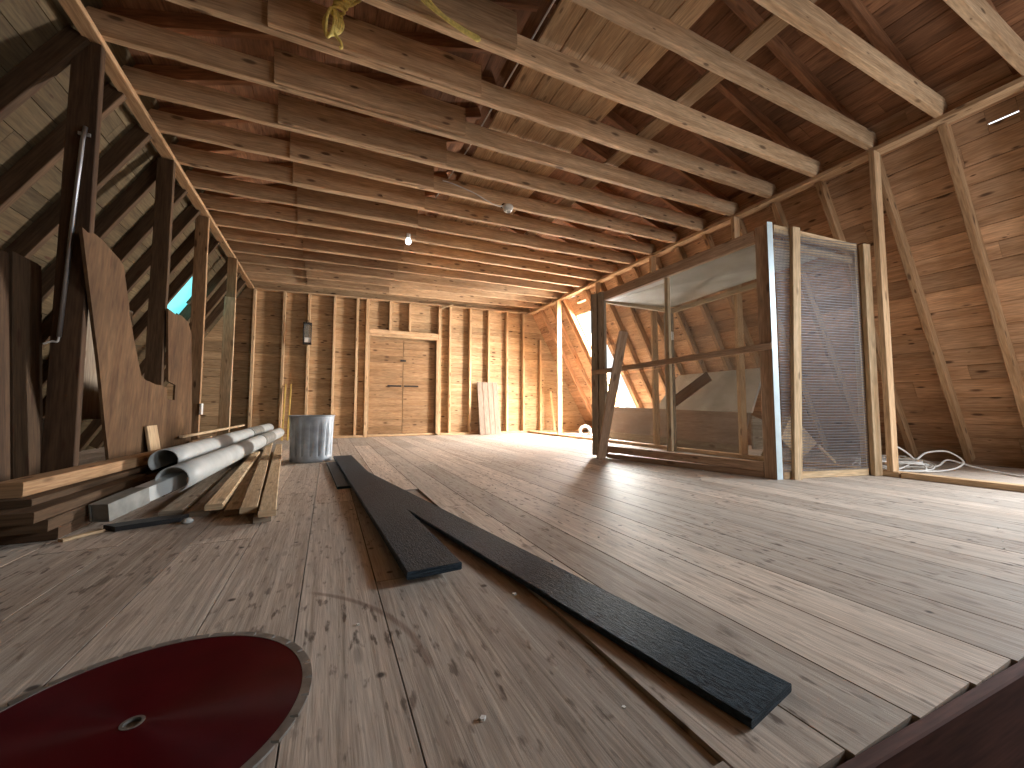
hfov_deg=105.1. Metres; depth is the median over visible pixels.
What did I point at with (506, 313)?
stud
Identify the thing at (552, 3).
cable
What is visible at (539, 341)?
stud
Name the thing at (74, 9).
plate
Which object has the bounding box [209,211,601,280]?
joist
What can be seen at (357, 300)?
stud
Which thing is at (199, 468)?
pipe
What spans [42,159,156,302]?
rafter
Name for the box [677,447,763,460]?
plate
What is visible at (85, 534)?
board
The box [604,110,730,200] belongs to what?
rafter
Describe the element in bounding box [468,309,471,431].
stud
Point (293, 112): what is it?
plank
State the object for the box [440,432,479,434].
plate
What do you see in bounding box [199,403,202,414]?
outlet
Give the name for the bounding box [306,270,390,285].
plank
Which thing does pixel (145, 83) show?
joist
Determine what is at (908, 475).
plate
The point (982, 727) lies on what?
wooden beam
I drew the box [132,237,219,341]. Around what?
rafter
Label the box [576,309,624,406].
window
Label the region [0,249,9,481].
plank
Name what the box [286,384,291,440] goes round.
stick
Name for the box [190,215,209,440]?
wall post
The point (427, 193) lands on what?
rafter
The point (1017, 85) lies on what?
plate
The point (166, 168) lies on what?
wall post
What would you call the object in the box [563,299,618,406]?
window trimmer
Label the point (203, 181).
joist
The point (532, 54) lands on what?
joist
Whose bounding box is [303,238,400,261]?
plank
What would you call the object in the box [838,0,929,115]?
rafter
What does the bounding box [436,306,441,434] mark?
post
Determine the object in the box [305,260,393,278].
plank
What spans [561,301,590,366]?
rafter
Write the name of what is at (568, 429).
plate
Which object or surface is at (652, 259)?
wall post
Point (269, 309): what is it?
wall
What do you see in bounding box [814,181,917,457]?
rafter
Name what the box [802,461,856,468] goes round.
plate
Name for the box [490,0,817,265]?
board
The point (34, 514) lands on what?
board
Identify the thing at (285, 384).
stick
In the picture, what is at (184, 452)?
pipe
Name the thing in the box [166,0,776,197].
joist
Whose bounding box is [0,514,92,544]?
board
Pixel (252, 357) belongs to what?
stud
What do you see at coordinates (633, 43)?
board
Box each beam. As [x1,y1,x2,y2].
[0,447,169,498]
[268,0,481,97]
[836,659,1023,767]
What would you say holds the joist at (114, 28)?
on the plate at (74, 9)
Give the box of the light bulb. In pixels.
[405,233,410,244]
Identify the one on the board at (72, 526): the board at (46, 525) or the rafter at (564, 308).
the board at (46, 525)
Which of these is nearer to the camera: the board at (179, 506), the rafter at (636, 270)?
the board at (179, 506)
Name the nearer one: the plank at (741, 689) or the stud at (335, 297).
the plank at (741, 689)
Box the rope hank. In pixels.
[322,0,361,49]
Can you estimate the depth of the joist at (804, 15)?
2.33 m
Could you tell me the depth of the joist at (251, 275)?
7.21 m
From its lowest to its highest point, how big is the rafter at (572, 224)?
0.868 m
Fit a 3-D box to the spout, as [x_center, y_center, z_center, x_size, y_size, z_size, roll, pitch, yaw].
[-1.838,0.550,1.957,0.080,0.146,0.479,0,-4,-5]
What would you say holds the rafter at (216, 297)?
attached to the wall at (25, 25)
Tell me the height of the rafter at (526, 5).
0.968 m
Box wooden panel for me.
[609,407,762,452]
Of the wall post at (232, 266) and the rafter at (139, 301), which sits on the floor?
the wall post at (232, 266)
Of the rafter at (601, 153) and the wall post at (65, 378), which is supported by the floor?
the wall post at (65, 378)
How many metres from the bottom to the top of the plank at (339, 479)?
0.017 m
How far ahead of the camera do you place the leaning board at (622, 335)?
3.91 m
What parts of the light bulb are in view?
bulb glass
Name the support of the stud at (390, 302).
on the header
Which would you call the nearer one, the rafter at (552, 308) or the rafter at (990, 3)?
the rafter at (990, 3)
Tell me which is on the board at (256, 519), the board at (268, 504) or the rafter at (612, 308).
the board at (268, 504)
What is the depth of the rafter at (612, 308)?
6.66 m
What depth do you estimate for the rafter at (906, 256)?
3.45 m
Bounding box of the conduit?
[42,126,90,344]
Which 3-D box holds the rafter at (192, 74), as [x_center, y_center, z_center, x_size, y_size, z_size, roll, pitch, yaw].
[-1.325,-2.378,3.062,2.597,0.968,0.046,2,-4,-25]
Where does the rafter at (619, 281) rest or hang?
attached to the wall at (934, 228)
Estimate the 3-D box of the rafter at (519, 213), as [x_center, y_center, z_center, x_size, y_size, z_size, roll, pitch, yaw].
[0.443,-2.273,5.655,2.626,0.870,0.046,2,-4,-25]
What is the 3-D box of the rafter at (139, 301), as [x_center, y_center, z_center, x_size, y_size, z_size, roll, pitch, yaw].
[-3.954,-0.507,3.874,1.503,2.510,0.048,2,-4,-25]
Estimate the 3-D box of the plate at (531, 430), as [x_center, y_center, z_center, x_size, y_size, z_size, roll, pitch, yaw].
[0.378,1.013,8.197,1.372,0.042,0.597,2,-4,-25]
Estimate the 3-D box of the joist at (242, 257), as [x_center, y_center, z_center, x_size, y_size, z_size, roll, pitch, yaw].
[-1.429,-1.725,6.455,5.276,0.248,0.048,2,-4,-25]
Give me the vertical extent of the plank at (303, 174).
0.225 m
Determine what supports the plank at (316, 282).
attached to the joist at (251, 275)
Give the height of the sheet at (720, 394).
0.554 m
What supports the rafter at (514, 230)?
attached to the ceiling at (942, 49)
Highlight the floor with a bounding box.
[0,431,1023,767]
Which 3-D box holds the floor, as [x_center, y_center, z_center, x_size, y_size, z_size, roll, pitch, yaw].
[-0.065,0.744,3.280,8.197,0.036,9.228,2,-4,-25]
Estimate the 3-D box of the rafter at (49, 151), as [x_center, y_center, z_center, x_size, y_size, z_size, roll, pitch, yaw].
[-3.106,-0.620,2.066,1.504,2.510,0.047,2,-4,-25]
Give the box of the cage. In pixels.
[591,222,882,479]
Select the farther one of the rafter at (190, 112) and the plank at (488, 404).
the plank at (488, 404)
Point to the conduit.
(84, 134)
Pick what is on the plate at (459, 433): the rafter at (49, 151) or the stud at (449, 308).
the stud at (449, 308)
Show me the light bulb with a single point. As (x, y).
(408, 240)
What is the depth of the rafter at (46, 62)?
1.99 m
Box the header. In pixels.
[369,329,437,338]
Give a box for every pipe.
[148,423,273,469]
[155,428,283,492]
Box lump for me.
[181,517,193,523]
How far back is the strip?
8.63 m
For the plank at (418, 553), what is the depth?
1.55 m
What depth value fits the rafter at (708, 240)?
4.86 m
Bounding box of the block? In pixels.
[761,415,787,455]
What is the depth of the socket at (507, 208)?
3.92 m
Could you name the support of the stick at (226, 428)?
on the stick
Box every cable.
[435,0,555,197]
[443,180,502,206]
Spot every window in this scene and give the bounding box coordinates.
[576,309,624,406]
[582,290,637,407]
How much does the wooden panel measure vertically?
0.550 m
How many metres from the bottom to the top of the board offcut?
0.203 m
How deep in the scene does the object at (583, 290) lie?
7.11 m
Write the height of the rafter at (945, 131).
2.617 m
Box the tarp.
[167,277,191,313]
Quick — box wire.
[912,459,1023,476]
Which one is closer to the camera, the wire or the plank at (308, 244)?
the wire
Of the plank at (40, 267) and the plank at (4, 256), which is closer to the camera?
the plank at (4, 256)
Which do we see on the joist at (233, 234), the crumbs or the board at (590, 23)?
the board at (590, 23)
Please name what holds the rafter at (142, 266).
attached to the wall at (25, 25)
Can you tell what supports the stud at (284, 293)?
on the plate at (343, 436)
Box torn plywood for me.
[78,226,191,459]
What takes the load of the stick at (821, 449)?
on the floor
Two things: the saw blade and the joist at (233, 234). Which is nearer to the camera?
the saw blade
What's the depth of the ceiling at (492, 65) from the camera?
2.90 m
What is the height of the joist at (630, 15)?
0.247 m
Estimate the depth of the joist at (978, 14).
2.20 m
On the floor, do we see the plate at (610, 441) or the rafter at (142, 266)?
the plate at (610, 441)
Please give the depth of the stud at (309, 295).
6.74 m
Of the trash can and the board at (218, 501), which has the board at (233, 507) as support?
the board at (218, 501)
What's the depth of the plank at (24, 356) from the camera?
1.92 m
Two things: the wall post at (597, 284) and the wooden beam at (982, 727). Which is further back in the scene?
the wall post at (597, 284)
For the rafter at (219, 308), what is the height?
2.510 m
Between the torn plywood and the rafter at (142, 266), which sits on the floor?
the torn plywood
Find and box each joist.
[85,6,739,215]
[121,65,707,230]
[148,109,679,242]
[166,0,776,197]
[168,143,656,254]
[185,170,635,263]
[198,193,617,272]
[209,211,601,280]
[219,226,586,286]
[227,240,573,292]
[233,252,561,298]
[239,262,551,303]
[245,272,541,308]
[361,0,822,176]
[570,0,877,149]
[753,0,947,117]
[943,0,1023,75]
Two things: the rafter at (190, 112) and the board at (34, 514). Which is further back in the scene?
the rafter at (190, 112)
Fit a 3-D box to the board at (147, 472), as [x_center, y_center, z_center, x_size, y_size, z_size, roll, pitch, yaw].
[-2.840,0.673,3.559,0.112,0.131,2.880,2,-4,-25]
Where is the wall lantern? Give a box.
[303,321,311,344]
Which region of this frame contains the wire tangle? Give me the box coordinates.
[852,455,936,471]
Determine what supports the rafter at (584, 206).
attached to the ceiling at (942, 49)
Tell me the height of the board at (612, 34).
0.023 m
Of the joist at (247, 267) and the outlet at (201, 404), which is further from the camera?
the joist at (247, 267)
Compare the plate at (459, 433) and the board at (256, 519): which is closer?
the board at (256, 519)
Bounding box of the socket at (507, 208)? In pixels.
[501,203,512,212]
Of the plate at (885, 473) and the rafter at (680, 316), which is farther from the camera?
the rafter at (680, 316)
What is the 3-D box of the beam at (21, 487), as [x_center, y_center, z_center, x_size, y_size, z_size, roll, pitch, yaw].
[-2.239,0.459,2.234,0.102,0.062,1.515,1,-4,-21]
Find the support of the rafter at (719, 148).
attached to the ceiling at (942, 49)
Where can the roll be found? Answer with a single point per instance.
(582, 426)
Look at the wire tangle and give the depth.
3.29 m
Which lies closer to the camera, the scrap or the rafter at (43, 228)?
the scrap
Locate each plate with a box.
[58,0,253,288]
[254,287,528,314]
[276,435,362,439]
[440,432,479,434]
[500,430,556,432]
[528,431,591,439]
[529,76,1023,313]
[562,429,578,431]
[608,439,666,448]
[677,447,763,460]
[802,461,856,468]
[883,469,903,477]
[901,472,1023,491]
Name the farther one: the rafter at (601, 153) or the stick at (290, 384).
the stick at (290, 384)
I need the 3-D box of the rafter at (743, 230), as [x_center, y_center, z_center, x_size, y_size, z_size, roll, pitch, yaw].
[3.155,-0.518,4.556,1.566,2.618,0.047,2,-4,-25]
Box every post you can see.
[40,42,105,472]
[144,157,175,385]
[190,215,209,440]
[226,257,237,432]
[363,299,369,436]
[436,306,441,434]
[556,300,561,433]
[595,281,600,292]
[649,256,659,444]
[731,216,747,454]
[868,150,898,470]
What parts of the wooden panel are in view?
board, panel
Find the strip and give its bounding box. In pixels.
[550,391,555,429]
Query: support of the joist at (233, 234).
on the plate at (74, 9)
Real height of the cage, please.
1.936 m
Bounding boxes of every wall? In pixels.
[0,0,250,450]
[166,280,588,437]
[529,58,1023,468]
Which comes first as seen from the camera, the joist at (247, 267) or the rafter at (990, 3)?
the rafter at (990, 3)
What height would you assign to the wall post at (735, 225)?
2.546 m
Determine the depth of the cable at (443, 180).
3.81 m
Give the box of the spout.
[88,472,186,521]
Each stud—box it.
[248,289,256,427]
[278,292,286,427]
[305,294,310,414]
[331,296,336,414]
[353,298,358,434]
[389,301,391,329]
[408,303,410,331]
[447,307,451,432]
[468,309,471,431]
[486,310,489,381]
[505,312,507,430]
[521,314,524,430]
[538,340,541,429]
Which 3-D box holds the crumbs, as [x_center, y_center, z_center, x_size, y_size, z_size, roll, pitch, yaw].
[0.074,0.757,3.830,3.714,0.004,5.823,2,-4,-25]
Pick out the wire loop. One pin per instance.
(903, 450)
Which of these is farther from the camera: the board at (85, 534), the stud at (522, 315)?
the stud at (522, 315)
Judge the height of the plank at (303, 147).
0.227 m
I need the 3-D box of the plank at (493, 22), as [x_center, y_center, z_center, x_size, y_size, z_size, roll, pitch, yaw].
[-0.560,-2.015,1.965,1.286,0.231,0.039,2,-4,-25]
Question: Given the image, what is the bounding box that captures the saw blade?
[0,631,311,767]
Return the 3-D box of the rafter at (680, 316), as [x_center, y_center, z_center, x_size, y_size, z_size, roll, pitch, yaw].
[2.646,-0.451,5.641,1.565,2.618,0.048,2,-4,-25]
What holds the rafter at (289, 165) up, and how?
attached to the ceiling at (492, 65)
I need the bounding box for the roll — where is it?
[579,425,591,436]
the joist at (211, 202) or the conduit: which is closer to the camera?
the conduit
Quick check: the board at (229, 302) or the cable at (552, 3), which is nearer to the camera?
the cable at (552, 3)
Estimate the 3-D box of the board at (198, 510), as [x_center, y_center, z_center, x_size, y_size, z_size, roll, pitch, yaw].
[-2.076,0.686,2.899,0.077,0.029,2.326,2,-4,-29]
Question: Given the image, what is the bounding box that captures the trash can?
[289,415,334,462]
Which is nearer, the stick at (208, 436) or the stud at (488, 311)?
the stick at (208, 436)
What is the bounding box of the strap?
[421,0,480,41]
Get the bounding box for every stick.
[179,424,244,437]
[190,436,212,441]
[281,384,285,440]
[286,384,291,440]
[817,445,835,462]
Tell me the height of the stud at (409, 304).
0.550 m
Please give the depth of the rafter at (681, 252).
5.21 m
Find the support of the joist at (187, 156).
on the plate at (74, 9)
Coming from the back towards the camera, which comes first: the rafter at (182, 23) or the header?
the header
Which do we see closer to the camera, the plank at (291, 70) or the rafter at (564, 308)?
the plank at (291, 70)
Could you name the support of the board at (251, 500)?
on the board at (233, 507)
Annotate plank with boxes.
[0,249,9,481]
[5,251,39,479]
[39,266,42,464]
[274,48,465,135]
[278,93,446,165]
[290,131,433,188]
[293,162,424,208]
[297,187,417,225]
[297,207,415,239]
[297,223,403,250]
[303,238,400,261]
[303,250,397,271]
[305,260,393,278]
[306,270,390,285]
[307,278,388,292]
[326,462,350,488]
[333,455,461,579]
[369,472,791,728]
[392,0,516,50]
[477,382,500,434]
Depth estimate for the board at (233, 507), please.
2.27 m
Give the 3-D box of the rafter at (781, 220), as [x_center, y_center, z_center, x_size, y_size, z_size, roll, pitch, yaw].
[3.325,-0.541,4.194,1.566,2.618,0.048,2,-4,-25]
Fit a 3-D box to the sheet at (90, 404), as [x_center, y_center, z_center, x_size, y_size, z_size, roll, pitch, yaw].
[-2.786,-0.174,2.664,0.012,0.820,0.800,2,-4,-25]
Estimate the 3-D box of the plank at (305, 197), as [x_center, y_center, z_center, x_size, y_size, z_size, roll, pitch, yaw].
[-1.589,-1.875,4.130,1.187,0.237,0.040,2,-4,-25]
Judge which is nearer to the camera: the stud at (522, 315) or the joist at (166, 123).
the joist at (166, 123)
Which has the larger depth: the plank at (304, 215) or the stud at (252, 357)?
the stud at (252, 357)
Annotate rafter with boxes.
[0,25,90,122]
[0,82,126,214]
[4,125,151,258]
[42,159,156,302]
[42,183,187,348]
[42,205,200,386]
[43,228,211,417]
[79,260,227,451]
[89,272,240,448]
[101,6,496,54]
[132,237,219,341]
[133,64,495,89]
[158,107,481,122]
[163,278,245,384]
[176,133,463,153]
[192,157,410,177]
[204,172,447,198]
[214,191,440,215]
[229,210,419,229]
[446,195,596,271]
[455,174,612,263]
[488,111,672,230]
[490,0,538,11]
[506,82,699,217]
[528,194,629,253]
[539,310,591,418]
[547,3,767,181]
[549,305,591,394]
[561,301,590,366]
[562,197,650,243]
[584,289,643,407]
[601,282,651,401]
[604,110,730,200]
[614,275,664,389]
[632,267,684,374]
[656,257,707,372]
[675,246,752,428]
[680,55,810,157]
[702,234,782,415]
[722,0,857,122]
[739,219,828,449]
[770,202,859,447]
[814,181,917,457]
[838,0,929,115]
[880,155,974,462]
[937,123,1023,428]
[986,0,1018,74]
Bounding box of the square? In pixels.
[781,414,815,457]
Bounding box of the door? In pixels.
[367,334,437,436]
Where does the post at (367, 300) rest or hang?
on the floor
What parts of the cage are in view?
post, post, rail, post, post, rail, rail, rail, rail, rail, post, rail, rail, rail, post, post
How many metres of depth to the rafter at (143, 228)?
3.35 m
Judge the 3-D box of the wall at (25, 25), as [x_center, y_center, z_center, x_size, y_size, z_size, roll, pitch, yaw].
[-3.116,-0.633,1.935,1.705,2.934,9.268,2,-4,-25]
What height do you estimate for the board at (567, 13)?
0.023 m
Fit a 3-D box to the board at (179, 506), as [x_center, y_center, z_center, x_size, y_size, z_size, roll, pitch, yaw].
[-2.014,0.665,2.571,0.093,0.029,1.573,2,-4,-29]
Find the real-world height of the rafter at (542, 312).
2.618 m
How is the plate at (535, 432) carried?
on the floor
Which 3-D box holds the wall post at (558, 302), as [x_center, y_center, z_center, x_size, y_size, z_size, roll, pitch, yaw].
[0.897,-0.332,7.434,0.094,2.546,0.039,2,-4,-25]
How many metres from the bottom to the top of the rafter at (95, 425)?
2.511 m
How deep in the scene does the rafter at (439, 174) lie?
4.24 m
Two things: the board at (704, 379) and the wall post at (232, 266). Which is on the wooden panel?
the board at (704, 379)
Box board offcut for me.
[144,425,160,451]
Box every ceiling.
[101,0,531,252]
[414,0,1023,298]
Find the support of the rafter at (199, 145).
attached to the ceiling at (492, 65)
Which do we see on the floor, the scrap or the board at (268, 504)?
the scrap
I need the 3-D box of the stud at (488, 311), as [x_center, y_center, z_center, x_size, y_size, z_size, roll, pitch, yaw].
[-0.498,-0.279,8.193,0.044,2.534,0.091,2,-4,-25]
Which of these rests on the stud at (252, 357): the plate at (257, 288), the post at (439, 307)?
the plate at (257, 288)
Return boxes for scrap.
[103,514,188,531]
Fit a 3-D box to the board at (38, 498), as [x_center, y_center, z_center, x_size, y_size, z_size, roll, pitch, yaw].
[-2.309,0.516,2.414,0.132,0.029,2.021,2,-4,-23]
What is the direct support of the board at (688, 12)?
on the joist at (233, 234)
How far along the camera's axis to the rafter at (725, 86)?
3.28 m
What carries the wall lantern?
attached to the stud at (309, 295)
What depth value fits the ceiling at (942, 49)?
3.01 m
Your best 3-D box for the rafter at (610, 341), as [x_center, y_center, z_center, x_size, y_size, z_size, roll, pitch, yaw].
[1.968,-0.360,7.087,1.565,2.617,0.048,2,-4,-25]
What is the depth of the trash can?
3.76 m
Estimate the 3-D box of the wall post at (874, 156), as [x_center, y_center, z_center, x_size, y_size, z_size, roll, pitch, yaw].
[2.933,-0.603,3.096,0.095,2.546,0.039,2,-4,-25]
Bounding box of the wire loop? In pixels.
[898,447,964,471]
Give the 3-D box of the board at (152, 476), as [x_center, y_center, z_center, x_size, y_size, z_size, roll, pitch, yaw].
[-2.648,0.639,3.475,0.092,0.053,2.600,2,-4,-25]
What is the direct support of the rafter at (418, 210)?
attached to the ceiling at (492, 65)
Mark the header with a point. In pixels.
(371, 331)
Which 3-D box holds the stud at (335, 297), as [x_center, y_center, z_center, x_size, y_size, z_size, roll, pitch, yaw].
[-3.164,-0.326,6.944,0.045,2.473,0.091,2,-4,-25]
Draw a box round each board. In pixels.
[0,464,149,508]
[0,474,145,526]
[0,483,141,536]
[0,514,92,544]
[58,529,104,541]
[133,462,177,474]
[142,470,160,483]
[158,467,230,515]
[189,458,246,516]
[204,452,259,510]
[217,296,235,435]
[224,450,263,515]
[239,443,272,513]
[253,449,274,522]
[258,444,281,517]
[416,0,586,255]
[427,9,607,256]
[438,0,653,258]
[448,0,684,259]
[460,0,715,261]
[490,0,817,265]
[596,331,627,459]
[676,372,711,405]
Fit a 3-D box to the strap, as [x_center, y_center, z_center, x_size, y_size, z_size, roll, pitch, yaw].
[-0.389,-1.942,1.992,0.489,0.248,0.030,2,-4,-25]
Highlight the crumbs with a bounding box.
[319,452,1004,721]
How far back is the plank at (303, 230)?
4.80 m
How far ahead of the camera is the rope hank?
2.11 m
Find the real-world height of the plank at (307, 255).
0.231 m
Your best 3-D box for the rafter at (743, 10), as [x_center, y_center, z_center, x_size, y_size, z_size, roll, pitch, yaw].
[1.800,-2.453,2.763,2.626,0.871,0.046,2,-4,-25]
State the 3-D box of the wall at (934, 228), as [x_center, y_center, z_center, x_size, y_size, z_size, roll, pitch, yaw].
[3.092,-0.548,4.838,1.768,3.059,9.360,2,-4,-25]
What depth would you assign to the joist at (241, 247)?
6.10 m
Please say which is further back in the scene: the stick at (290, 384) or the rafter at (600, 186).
the stick at (290, 384)
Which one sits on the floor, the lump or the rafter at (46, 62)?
the lump
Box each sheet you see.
[81,309,132,419]
[659,368,760,412]

